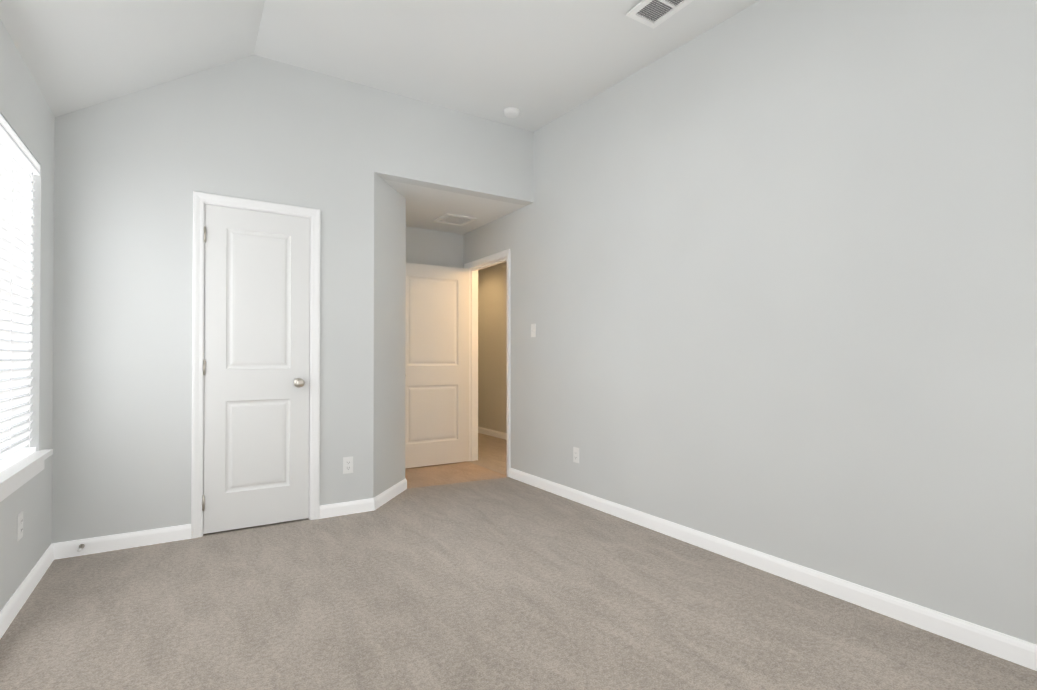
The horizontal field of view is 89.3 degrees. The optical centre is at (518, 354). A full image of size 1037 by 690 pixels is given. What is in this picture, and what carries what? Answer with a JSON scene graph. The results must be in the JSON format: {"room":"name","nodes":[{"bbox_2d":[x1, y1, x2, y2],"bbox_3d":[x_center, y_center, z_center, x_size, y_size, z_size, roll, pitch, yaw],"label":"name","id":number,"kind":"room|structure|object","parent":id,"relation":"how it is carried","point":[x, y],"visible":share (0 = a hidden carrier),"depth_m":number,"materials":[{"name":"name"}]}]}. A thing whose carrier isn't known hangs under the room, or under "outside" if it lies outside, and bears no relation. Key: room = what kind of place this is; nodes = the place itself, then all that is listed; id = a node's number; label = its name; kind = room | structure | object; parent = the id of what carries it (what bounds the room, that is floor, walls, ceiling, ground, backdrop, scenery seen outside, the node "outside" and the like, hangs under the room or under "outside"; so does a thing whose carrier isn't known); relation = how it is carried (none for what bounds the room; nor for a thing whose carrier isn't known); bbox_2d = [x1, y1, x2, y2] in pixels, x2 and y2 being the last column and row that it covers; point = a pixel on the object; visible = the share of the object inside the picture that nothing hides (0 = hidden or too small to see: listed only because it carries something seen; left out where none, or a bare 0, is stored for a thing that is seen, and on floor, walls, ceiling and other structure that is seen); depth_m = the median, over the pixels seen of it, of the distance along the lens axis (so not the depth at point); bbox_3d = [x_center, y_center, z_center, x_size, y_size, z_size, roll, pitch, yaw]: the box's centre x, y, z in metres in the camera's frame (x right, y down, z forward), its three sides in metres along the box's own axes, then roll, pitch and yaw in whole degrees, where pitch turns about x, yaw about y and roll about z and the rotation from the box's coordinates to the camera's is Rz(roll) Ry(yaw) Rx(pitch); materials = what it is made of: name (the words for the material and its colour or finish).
{"room":"empty bedroom","nodes":[
{"label":"empty bedroom","id":0,"kind":"room"},
{"bbox_2d":[0,19,54,611],"bbox_3d":[-1.442,-0.128,0.970,0.160,2.440,4.590,0,-1,-32],"label":"wall","id":1,"kind":"structure","parent":0,"point":[26,113],"depth_m":2.59,"materials":[{"name":"paint"}]},
{"bbox_2d":[0,390,12,452],"bbox_3d":[-2.241,-0.227,2.160,0.060,1.440,0.885,0,-1,-32],"label":"window","id":2,"kind":"structure","parent":1,"relation":"in","point":[4,430],"depth_m":2.48,"materials":[{"name":"white glass"}]},
{"bbox_2d":[0,113,39,471],"bbox_3d":[-2.163,-0.238,2.209,0.062,1.414,0.873,0,-1,-32],"label":"window blinds","id":3,"kind":"object","parent":1,"relation":"attached to","point":[19,163],"visible":1,"depth_m":2.33,"materials":[{"name":"white plastic"}]},
{"bbox_2d":[17,511,22,540],"bbox_3d":[-2.186,0.752,2.306,0.008,0.115,0.070,0,-1,-32],"label":"electrical outlet","id":4,"kind":"object","parent":1,"relation":"attached to","point":[20,527],"visible":1,"depth_m":2.29,"materials":[{"name":"white plastic"}]},
{"bbox_2d":[0,449,52,501],"bbox_3d":[-2.156,0.520,2.206,0.140,0.095,0.985,0,-1,-32],"label":"window sill","id":5,"kind":"structure","parent":1,"relation":"attached to","point":[17,475],"depth_m":2.24,"materials":[{"name":"white wood"}]},
{"bbox_2d":[0,542,59,638],"bbox_3d":[-1.369,1.049,1.005,0.013,0.086,4.350,0,-1,-32],"label":"baseboard","id":6,"kind":"structure","parent":1,"relation":"attached to","point":[13,606],"depth_m":2.36,"materials":[{"name":"white"}]},
{"bbox_2d":[51,55,533,543],"bbox_3d":[-1.249,0.042,3.728,3.420,4.150,0.120,0,-1,-32],"label":"wall","id":7,"kind":"structure","parent":0,"point":[122,343],"depth_m":3.17,"materials":[{"name":"paint"}]},
{"bbox_2d":[56,524,190,558],"bbox_3d":[-2.242,1.067,3.017,0.612,0.086,0.013,0,-1,-32],"label":"baseboard","id":8,"kind":"structure","parent":7,"relation":"attached to","point":[67,549],"depth_m":3.00,"materials":[{"name":"white"}]},
{"bbox_2d":[77,544,84,551],"bbox_3d":[-2.391,1.057,2.867,0.026,0.026,0.082,0,-1,-32],"label":"door stop","id":9,"kind":"object","parent":8,"relation":"attached to","point":[81,547],"visible":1,"depth_m":2.87,"materials":[{"name":"grey metal"}]},
{"bbox_2d":[191,191,319,538],"bbox_3d":[-1.668,0.060,3.383,0.740,2.107,0.018,0,-1,-32],"label":"door frame","id":10,"kind":"structure","parent":7,"relation":"attached to","point":[200,199],"depth_m":3.23,"materials":[{"name":"white wood"}]},
{"bbox_2d":[202,204,309,533],"bbox_3d":[-1.688,0.087,3.406,0.618,2.030,0.172,0,-1,-32],"label":"closet door","id":11,"kind":"structure","parent":7,"relation":"in","point":[256,368],"depth_m":3.38,"materials":[{"name":"painted wood"},{"name":"satin nickel"}]},
{"bbox_2d":[343,456,352,473],"bbox_3d":[-1.194,0.774,3.680,0.070,0.115,0.008,0,-1,-32],"label":"electrical outlet","id":12,"kind":"object","parent":7,"relation":"attached to","point":[347,464],"visible":1,"depth_m":3.68,"materials":[{"name":"white plastic"}]},
{"bbox_2d":[319,478,406,518],"bbox_3d":[-0.976,1.082,4.620,1.758,0.086,1.383,0,-1,-32],"label":"baseboard","id":13,"kind":"structure","parent":7,"relation":"attached to","point":[352,507],"depth_m":3.72,"materials":[{"name":"white wood"}]},
{"bbox_2d":[0,0,758,131],"bbox_3d":[-0.029,-1.628,1.799,3.420,0.645,4.471,0,-1,-32],"label":"ceiling","id":14,"kind":"structure","parent":0,"point":[539,64],"depth_m":3.05,"materials":[{"name":"paint"}]},
{"bbox_2d":[504,107,519,117],"bbox_3d":[-0.051,-1.901,4.131,0.132,0.038,0.132,0,-1,-32],"label":"smoke detector","id":15,"kind":"object","parent":14,"relation":"attached to","point":[511,112],"visible":0.96,"depth_m":4.10,"materials":[{"name":"white plastic"}]},
{"bbox_2d":[626,0,693,28],"bbox_3d":[0.779,-1.867,2.780,0.215,0.012,0.370,0,-1,-32],"label":"ceiling vent","id":16,"kind":"object","parent":14,"relation":"in","point":[653,14],"visible":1,"depth_m":2.85,"materials":[{"name":"white metal"}]},
{"bbox_2d":[373,172,405,497],"bbox_3d":[-1.266,-0.106,4.527,0.411,2.460,1.490,0,-1,-32],"label":"wall","id":17,"kind":"structure","parent":0,"point":[389,328],"depth_m":4.07,"materials":[{"name":"paint"}]},
{"bbox_2d":[406,226,462,267],"bbox_3d":[-0.993,-0.097,5.507,1.095,2.460,0.120,0,-1,-32],"label":"wall","id":18,"kind":"structure","parent":0,"point":[432,247],"depth_m":5.51,"materials":[{"name":"paint"}]},
{"bbox_2d":[383,179,523,233],"bbox_3d":[-0.856,-1.353,4.867,1.556,0.080,1.370,0,-1,-32],"label":"ceiling","id":19,"kind":"structure","parent":0,"point":[425,207],"depth_m":4.69,"materials":[{"name":"paint"}]},
{"bbox_2d":[433,213,476,225],"bbox_3d":[-0.616,-1.304,5.082,0.320,0.012,0.320,0,-1,-32],"label":"ceiling vent","id":20,"kind":"object","parent":19,"relation":"in","point":[453,219],"visible":0.98,"depth_m":5.07,"materials":[{"name":"white metal"}]},
{"bbox_2d":[405,433,506,488],"bbox_3d":[-0.557,1.166,5.864,2.225,0.060,4.820,0,-1,-32],"label":"floor","id":21,"kind":"structure","parent":0,"point":[443,474],"depth_m":5.17,"materials":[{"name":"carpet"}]},
{"bbox_2d":[478,262,506,432],"bbox_3d":[0.335,-0.118,6.435,0.120,2.520,4.820,0,-1,-32],"label":"wall","id":22,"kind":"structure","parent":0,"point":[492,347],"depth_m":7.43,"materials":[{"name":"paint"}]},
{"bbox_2d":[478,427,506,439],"bbox_3d":[0.279,1.098,6.389,0.013,0.086,4.580,0,-1,-32],"label":"baseboard","id":23,"kind":"structure","parent":22,"relation":"attached to","point":[494,433],"depth_m":7.40,"materials":[{"name":"white wood"}]},
{"bbox_2d":[0,477,1036,689],"bbox_3d":[-0.206,1.131,1.943,3.300,0.060,4.945,0,-1,-32],"label":"floor carpet","id":24,"kind":"object","parent":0,"point":[508,583],"visible":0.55,"depth_m":2.21,"materials":[{"name":"beige carpet"}]},
{"bbox_2d":[463,0,1036,644],"bbox_3d":[0.327,0.047,4.321,0.120,4.150,8.390,0,-1,-32],"label":"wall","id":25,"kind":"structure","parent":0,"point":[773,276],"depth_m":2.51,"materials":[{"name":"paint"}]},
{"bbox_2d":[405,262,468,467],"bbox_3d":[-0.871,0.105,5.346,0.815,2.030,0.172,0,-1,-32],"label":"hall door","id":26,"kind":"structure","parent":25,"relation":"in","point":[437,374],"depth_m":5.35,"materials":[{"name":"white wood"}]},
{"bbox_2d":[464,249,510,476],"bbox_3d":[-0.278,0.077,5.271,0.140,2.107,0.937,0,-1,-32],"label":"door frame","id":27,"kind":"structure","parent":25,"relation":"attached to","point":[473,363],"depth_m":5.60,"materials":[{"name":"white wood"}]},
{"bbox_2d":[531,324,535,336],"bbox_3d":[0.122,-0.209,4.519,0.018,0.115,0.070,0,-1,-32],"label":"switch plate","id":28,"kind":"object","parent":25,"relation":"attached to","point":[533,330],"visible":1,"depth_m":4.51,"materials":[{"name":"white plastic"}]},
{"bbox_2d":[573,447,578,462],"bbox_3d":[0.440,0.767,4.013,0.008,0.115,0.070,0,-1,-32],"label":"electrical outlet","id":29,"kind":"object","parent":25,"relation":"attached to","point":[575,454],"visible":1,"depth_m":4.01,"materials":[{"name":"white plastic"}]},
{"bbox_2d":[509,468,1036,670],"bbox_3d":[1.179,1.066,2.829,0.013,0.086,4.733,0,-1,-32],"label":"baseboard","id":30,"kind":"structure","parent":25,"relation":"attached to","point":[1006,647],"depth_m":2.42,"materials":[{"name":"white"}]}
]}

